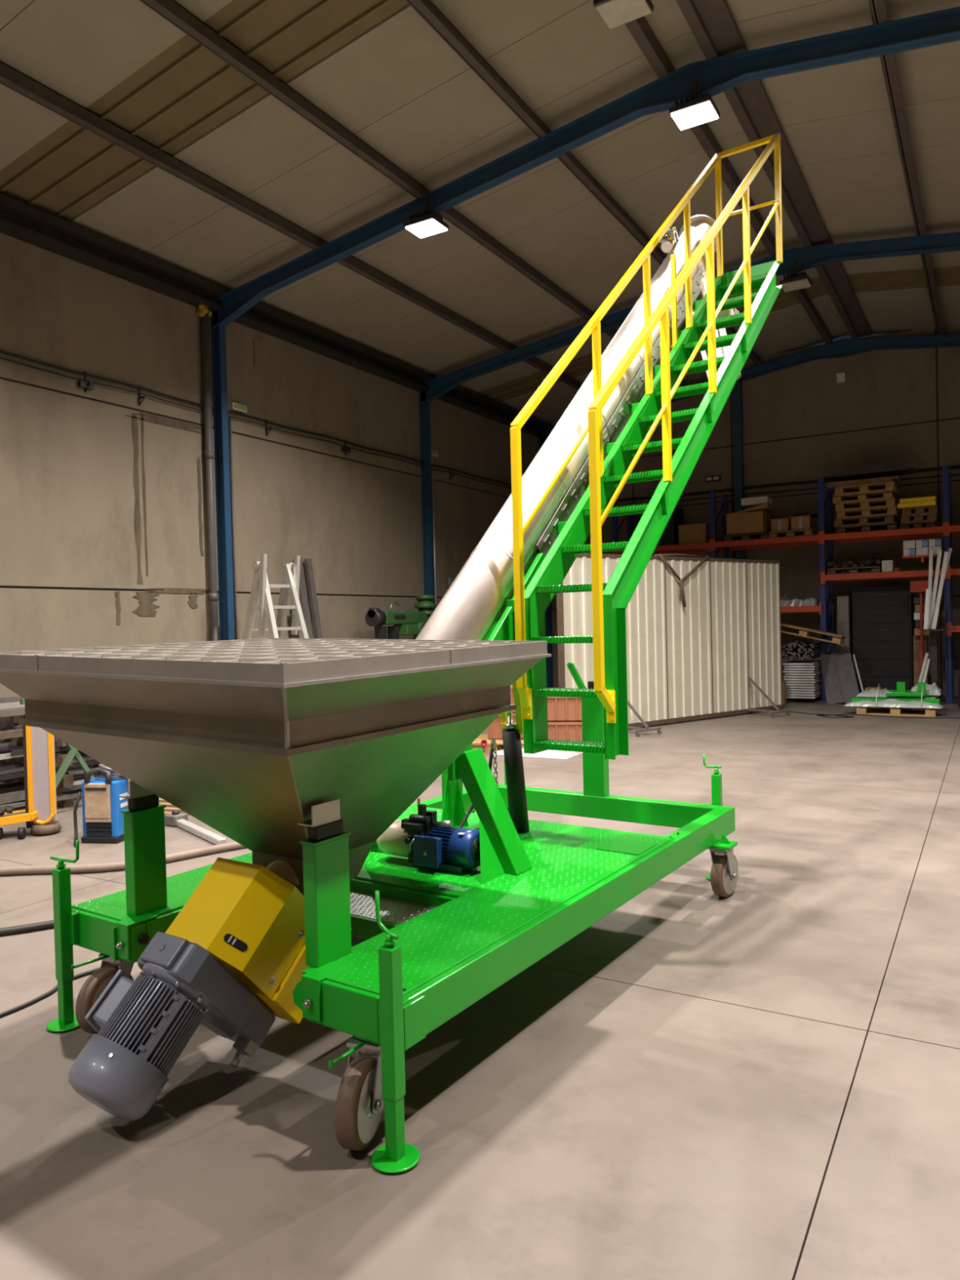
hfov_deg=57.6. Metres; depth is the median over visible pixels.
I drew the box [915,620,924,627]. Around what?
box
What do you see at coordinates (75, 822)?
lead
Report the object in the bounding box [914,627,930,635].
box
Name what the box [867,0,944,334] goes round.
beam
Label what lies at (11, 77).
trim
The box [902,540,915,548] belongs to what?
carton
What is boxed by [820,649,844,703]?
steel plate
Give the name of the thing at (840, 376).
wall box
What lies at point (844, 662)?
steel plate
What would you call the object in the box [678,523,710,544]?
cardboard box
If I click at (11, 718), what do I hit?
bearer
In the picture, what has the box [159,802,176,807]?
timber offcut
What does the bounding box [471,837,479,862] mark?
fan grille
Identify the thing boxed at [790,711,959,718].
cable
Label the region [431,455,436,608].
conduit
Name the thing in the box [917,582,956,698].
stand
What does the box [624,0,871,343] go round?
beam
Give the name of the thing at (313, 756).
conveyor
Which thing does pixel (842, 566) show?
rough casting
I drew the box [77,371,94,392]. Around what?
bracket
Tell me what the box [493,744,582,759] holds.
film
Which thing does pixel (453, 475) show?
bracket
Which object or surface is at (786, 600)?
bundle
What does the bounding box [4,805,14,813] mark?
ring
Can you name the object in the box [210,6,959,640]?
beam
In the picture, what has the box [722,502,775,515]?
cardboard
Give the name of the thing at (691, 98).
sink
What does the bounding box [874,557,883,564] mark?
rough casting
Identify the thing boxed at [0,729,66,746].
bearer
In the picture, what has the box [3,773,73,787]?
bearer
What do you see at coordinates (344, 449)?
bracket
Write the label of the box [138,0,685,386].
trim
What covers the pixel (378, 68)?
ceiling
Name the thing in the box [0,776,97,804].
metal bar
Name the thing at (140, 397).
bracket
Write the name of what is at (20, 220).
roof beam
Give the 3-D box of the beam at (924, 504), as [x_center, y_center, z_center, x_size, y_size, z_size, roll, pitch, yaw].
[7.804,-2.412,15.612,0.610,0.075,0.250,-1,1,30]
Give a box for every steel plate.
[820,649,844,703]
[835,653,859,704]
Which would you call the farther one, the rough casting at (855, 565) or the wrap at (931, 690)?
the rough casting at (855, 565)
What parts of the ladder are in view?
rail, rail, rail, rail, rail, rail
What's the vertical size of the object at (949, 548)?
1.367 m
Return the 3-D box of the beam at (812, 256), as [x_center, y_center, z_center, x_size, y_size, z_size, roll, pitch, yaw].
[4.687,-2.247,12.895,13.290,6.980,0.130,-1,1,30]
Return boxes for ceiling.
[0,0,959,423]
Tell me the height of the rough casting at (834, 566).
0.148 m
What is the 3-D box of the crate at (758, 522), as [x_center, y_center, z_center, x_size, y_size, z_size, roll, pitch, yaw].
[5.323,-2.287,17.308,0.730,0.414,0.650,-1,1,30]
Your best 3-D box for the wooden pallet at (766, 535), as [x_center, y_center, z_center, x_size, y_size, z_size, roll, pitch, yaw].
[5.372,-2.016,17.375,0.850,0.129,0.700,-1,1,30]
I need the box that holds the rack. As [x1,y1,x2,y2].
[611,465,959,703]
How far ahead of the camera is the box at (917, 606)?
15.40 m
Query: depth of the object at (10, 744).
8.35 m
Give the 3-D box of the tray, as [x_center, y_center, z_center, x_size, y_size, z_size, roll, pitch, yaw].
[-2.865,1.520,6.883,0.300,0.050,0.475,-1,1,8]
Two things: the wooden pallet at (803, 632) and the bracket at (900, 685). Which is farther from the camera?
the wooden pallet at (803, 632)
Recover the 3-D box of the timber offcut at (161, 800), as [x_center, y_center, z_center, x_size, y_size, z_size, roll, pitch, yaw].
[-2.606,1.496,8.007,0.863,0.040,0.070,-1,1,20]
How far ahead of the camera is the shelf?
15.23 m
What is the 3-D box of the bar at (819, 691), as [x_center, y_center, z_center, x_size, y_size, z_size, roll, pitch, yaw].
[6.184,0.989,16.561,0.522,0.028,1.250,-1,1,30]
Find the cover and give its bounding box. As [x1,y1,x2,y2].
[792,512,818,517]
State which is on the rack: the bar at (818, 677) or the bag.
the bag
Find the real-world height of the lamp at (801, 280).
0.355 m
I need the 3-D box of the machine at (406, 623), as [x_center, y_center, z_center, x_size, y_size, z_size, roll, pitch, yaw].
[-1.214,0.295,14.884,0.800,2.120,2.000,-1,1,30]
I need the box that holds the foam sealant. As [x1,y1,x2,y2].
[195,304,212,317]
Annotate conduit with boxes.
[0,350,511,485]
[0,357,511,488]
[228,417,237,639]
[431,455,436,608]
[604,474,959,507]
[608,465,959,502]
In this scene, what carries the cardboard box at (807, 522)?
on the wooden pallet at (807, 531)
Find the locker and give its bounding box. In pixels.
[836,595,853,662]
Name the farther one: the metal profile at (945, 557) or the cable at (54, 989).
the metal profile at (945, 557)
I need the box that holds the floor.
[0,695,959,1279]
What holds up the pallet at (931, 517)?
on the pallet at (929, 523)
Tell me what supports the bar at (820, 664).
on the bar at (818, 667)
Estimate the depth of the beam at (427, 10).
8.81 m
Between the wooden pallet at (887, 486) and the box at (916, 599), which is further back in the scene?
the wooden pallet at (887, 486)
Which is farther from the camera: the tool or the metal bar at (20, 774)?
the metal bar at (20, 774)
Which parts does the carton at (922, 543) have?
blue panel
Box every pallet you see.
[472,734,524,754]
[724,532,768,541]
[768,528,817,537]
[781,622,845,644]
[826,565,880,574]
[832,489,896,503]
[834,514,897,527]
[835,481,899,494]
[835,497,897,511]
[836,506,901,518]
[836,522,900,533]
[856,706,937,716]
[900,520,937,528]
[901,513,937,523]
[902,506,937,515]
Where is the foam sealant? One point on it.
(202, 309)
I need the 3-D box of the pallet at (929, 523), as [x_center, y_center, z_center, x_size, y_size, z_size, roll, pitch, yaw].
[7.957,-2.052,15.853,0.560,0.127,0.600,-1,1,30]
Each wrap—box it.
[844,698,942,708]
[856,688,896,697]
[911,682,942,695]
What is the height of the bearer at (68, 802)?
0.100 m
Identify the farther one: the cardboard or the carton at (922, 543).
the cardboard
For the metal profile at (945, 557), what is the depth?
14.78 m
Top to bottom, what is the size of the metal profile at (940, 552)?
1.350 m
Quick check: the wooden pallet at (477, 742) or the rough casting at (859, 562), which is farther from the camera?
the rough casting at (859, 562)
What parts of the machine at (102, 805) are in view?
handle, panel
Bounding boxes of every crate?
[487,712,523,739]
[510,684,515,712]
[546,696,582,720]
[547,720,582,741]
[725,511,771,535]
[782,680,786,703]
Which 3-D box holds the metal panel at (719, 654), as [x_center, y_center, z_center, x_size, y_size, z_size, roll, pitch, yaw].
[3.219,-0.002,13.318,5.074,2.550,0.945,-2,1,-37]
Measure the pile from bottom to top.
0.185 m
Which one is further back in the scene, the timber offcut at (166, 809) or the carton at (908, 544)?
the carton at (908, 544)
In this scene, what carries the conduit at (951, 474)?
attached to the wall at (800, 424)
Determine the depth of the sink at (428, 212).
9.89 m
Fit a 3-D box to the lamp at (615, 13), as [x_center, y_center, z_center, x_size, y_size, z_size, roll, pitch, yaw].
[1.171,-5.327,7.143,0.400,0.355,0.340,-1,1,30]
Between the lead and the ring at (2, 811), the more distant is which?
the ring at (2, 811)
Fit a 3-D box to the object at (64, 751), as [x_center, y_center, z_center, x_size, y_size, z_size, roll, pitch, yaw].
[-4.199,1.194,9.764,0.051,0.060,2.999,-1,1,30]
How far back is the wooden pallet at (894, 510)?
16.08 m
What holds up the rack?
on the floor
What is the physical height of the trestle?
1.055 m
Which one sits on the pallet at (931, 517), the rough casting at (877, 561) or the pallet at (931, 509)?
the pallet at (931, 509)
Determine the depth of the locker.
16.42 m
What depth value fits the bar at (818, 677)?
16.10 m
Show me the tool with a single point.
(176, 818)
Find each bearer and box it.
[0,715,25,723]
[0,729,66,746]
[0,752,72,767]
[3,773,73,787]
[17,793,74,808]
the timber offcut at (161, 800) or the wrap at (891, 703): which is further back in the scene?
the wrap at (891, 703)
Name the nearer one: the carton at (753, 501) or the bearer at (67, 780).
the bearer at (67, 780)
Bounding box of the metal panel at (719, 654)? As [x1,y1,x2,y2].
[556,553,790,736]
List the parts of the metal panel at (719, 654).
post, ribbed panel, ribbed panel, ribbed panel, ribbed panel, ribbed panel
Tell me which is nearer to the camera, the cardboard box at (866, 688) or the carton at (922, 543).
the carton at (922, 543)
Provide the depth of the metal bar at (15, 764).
8.35 m
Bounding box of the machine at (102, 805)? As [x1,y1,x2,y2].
[81,767,131,843]
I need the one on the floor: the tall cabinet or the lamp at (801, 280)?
the tall cabinet
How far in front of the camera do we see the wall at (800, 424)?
17.41 m
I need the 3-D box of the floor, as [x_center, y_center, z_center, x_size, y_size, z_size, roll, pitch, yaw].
[0.982,1.606,6.509,13.750,0.300,25.520,-1,1,30]
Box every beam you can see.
[897,500,936,509]
[899,496,936,503]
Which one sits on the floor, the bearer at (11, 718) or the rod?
the rod
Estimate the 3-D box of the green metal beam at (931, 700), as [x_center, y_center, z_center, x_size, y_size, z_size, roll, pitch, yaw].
[6.579,0.980,13.863,1.254,0.100,0.120,-1,1,26]
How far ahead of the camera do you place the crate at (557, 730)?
11.08 m
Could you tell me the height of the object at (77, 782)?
0.070 m
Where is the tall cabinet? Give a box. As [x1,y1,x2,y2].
[852,585,914,693]
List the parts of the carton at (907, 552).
blue panel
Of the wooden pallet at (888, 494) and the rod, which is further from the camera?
the wooden pallet at (888, 494)
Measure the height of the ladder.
2.570 m
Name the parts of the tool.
knob, arm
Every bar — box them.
[782,660,821,665]
[782,667,821,672]
[783,673,821,677]
[783,675,821,680]
[784,662,821,667]
[784,665,821,670]
[785,670,821,675]
[786,677,821,683]
[786,680,821,685]
[786,682,821,688]
[786,685,821,690]
[786,688,821,693]
[786,690,821,696]
[786,693,821,698]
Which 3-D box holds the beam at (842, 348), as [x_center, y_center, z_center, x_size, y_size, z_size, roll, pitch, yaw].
[7.196,-2.388,17.160,13.290,6.980,0.130,-1,1,30]
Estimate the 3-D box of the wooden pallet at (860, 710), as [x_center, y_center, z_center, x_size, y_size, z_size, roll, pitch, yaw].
[6.696,1.102,14.030,1.120,0.143,0.800,-1,1,29]
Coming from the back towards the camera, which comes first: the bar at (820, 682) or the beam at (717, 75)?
the bar at (820, 682)
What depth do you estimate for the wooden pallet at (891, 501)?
16.08 m
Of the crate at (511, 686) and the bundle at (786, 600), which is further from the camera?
the bundle at (786, 600)
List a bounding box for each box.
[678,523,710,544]
[769,518,791,532]
[789,515,815,530]
[836,372,844,382]
[865,687,882,690]
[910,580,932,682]
[913,596,925,604]
[914,612,924,619]
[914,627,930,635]
[915,604,924,611]
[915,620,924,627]
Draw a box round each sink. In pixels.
[408,208,442,220]
[675,88,708,104]
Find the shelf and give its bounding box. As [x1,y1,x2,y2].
[902,554,942,563]
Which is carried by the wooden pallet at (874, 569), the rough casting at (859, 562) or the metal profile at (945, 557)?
the rough casting at (859, 562)
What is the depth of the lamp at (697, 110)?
8.34 m
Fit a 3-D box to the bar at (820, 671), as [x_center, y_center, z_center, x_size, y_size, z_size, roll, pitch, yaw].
[6.178,0.613,16.553,0.520,0.028,1.250,-1,1,30]
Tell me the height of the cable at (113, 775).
0.514 m
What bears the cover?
on the cardboard box at (807, 522)
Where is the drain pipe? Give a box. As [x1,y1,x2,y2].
[200,308,219,640]
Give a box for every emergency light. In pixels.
[231,401,247,413]
[431,449,438,457]
[705,475,720,482]
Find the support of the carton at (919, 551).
on the shelf
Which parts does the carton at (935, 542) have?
blue panel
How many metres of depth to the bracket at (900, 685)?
13.99 m
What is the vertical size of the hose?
0.054 m
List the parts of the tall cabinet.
drawer, drawer, drawer, drawer, drawer, drawer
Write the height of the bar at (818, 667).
0.028 m
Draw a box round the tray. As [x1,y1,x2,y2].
[81,834,124,843]
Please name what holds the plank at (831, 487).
on the wooden pallet at (887, 486)
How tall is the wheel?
0.099 m
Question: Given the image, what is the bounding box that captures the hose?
[0,841,245,875]
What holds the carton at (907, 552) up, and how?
on the shelf
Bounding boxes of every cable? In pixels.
[0,920,53,936]
[0,965,117,1017]
[94,764,130,794]
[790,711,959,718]
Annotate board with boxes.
[288,609,299,638]
[447,577,453,587]
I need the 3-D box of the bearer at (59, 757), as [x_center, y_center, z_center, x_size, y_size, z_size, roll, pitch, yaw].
[-4.494,1.128,8.484,1.580,0.105,0.100,-1,1,30]
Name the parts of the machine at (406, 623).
arm motor, name plate, arm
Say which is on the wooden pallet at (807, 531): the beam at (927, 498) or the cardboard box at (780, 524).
the cardboard box at (780, 524)
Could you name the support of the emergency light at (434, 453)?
attached to the wall at (104, 528)
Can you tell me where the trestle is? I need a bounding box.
[19,698,95,787]
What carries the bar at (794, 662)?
on the bar at (820, 664)
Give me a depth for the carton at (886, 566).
15.75 m
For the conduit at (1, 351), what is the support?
attached to the wall at (104, 528)
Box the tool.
[164,809,226,844]
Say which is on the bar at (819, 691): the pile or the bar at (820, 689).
the bar at (820, 689)
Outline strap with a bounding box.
[653,553,708,607]
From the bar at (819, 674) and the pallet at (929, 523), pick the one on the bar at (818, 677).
the bar at (819, 674)
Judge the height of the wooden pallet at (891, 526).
0.143 m
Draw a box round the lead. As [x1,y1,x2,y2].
[73,791,81,846]
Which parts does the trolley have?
deck frame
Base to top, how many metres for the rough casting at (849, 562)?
0.148 m
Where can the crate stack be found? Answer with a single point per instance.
(917, 649)
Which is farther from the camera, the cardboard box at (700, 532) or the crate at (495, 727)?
the cardboard box at (700, 532)
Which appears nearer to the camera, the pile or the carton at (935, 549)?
the carton at (935, 549)
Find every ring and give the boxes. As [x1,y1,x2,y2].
[0,808,4,815]
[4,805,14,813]
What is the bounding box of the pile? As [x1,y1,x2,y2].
[822,460,916,481]
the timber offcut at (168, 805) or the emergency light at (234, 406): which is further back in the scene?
the emergency light at (234, 406)
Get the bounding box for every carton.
[741,496,772,507]
[880,560,894,572]
[893,567,899,571]
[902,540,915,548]
[903,547,915,555]
[915,539,928,547]
[915,546,928,555]
[928,538,942,546]
[928,546,942,554]
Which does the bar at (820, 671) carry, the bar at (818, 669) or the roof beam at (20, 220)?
the bar at (818, 669)
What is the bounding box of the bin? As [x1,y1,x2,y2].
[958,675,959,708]
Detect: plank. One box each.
[826,479,893,490]
[828,475,901,484]
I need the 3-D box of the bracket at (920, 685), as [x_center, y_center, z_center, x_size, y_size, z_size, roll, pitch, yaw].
[7.035,0.743,13.905,0.120,0.150,0.150,-1,1,30]
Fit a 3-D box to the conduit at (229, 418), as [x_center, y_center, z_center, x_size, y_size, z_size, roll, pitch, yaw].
[-3.413,-0.816,12.171,0.028,4.550,0.028,-1,1,30]
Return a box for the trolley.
[0,725,62,839]
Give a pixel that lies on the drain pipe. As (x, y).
(214, 628)
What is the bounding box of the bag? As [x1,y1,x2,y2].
[802,596,819,606]
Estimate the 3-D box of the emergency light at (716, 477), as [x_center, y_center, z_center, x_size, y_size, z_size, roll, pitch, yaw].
[4.935,-3.417,18.519,0.320,0.120,0.070,-1,1,30]
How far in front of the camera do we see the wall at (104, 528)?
11.37 m
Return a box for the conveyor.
[0,133,782,1173]
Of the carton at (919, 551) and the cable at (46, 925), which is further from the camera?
the carton at (919, 551)
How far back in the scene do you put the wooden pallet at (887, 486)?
16.08 m
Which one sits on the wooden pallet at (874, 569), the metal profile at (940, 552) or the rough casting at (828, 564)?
the rough casting at (828, 564)
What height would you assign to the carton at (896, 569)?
0.075 m
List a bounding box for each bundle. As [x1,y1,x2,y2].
[780,591,806,606]
[781,640,821,660]
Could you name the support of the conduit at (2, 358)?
attached to the bracket at (83, 384)
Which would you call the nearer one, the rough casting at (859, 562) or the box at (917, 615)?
the box at (917, 615)
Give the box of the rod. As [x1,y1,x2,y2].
[853,654,863,691]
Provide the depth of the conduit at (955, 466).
17.96 m
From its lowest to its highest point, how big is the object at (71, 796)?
0.030 m
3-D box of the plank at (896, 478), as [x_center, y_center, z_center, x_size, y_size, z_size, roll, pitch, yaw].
[7.144,-2.930,16.227,1.180,0.040,0.530,-1,1,30]
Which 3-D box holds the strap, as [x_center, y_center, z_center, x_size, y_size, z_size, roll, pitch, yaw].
[3.120,-0.917,13.440,1.146,0.829,0.171,-2,1,-37]
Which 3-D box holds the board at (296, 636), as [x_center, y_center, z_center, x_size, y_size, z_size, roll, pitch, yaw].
[-2.622,0.484,13.020,0.381,1.887,0.122,-1,1,22]
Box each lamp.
[404,196,448,238]
[593,0,653,29]
[669,77,719,130]
[779,260,812,292]
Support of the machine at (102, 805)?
on the floor
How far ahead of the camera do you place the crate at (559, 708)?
11.08 m
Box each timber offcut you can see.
[159,798,168,802]
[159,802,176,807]
[164,807,188,814]
[164,811,172,815]
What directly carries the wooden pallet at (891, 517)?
on the wooden pallet at (891, 526)
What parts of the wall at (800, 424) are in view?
wall panel, wall panel, wall panel, wall panel, wall panel, wall panel, wall panel, wall panel, wall panel, wall panel, wall panel, wall panel, wall panel, wall panel, wall panel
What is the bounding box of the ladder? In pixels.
[242,553,308,639]
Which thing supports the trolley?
on the floor
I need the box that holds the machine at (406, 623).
[364,595,435,639]
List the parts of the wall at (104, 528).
wall panel, wall panel, wall panel, wall panel, wall panel, wall panel, wall panel, wall panel, wall panel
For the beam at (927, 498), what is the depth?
15.49 m
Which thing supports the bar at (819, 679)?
on the bar at (820, 682)
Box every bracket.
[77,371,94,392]
[137,385,145,405]
[265,418,271,435]
[341,440,351,454]
[448,469,454,479]
[896,681,906,691]
[917,682,926,691]
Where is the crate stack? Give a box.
[913,635,928,696]
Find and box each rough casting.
[825,560,835,567]
[831,562,842,568]
[840,563,851,569]
[843,559,854,566]
[851,561,858,568]
[855,559,865,564]
[857,562,866,568]
[864,557,875,565]
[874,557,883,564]
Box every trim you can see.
[0,60,582,390]
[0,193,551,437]
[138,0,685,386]
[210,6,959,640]
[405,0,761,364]
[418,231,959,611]
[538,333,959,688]
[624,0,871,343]
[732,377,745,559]
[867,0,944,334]
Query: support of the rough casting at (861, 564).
on the wooden pallet at (874, 569)
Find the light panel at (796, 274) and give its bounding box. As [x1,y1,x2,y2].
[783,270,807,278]
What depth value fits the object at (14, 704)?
8.34 m
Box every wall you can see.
[0,232,539,697]
[548,326,959,697]
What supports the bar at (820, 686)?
on the bar at (820, 689)

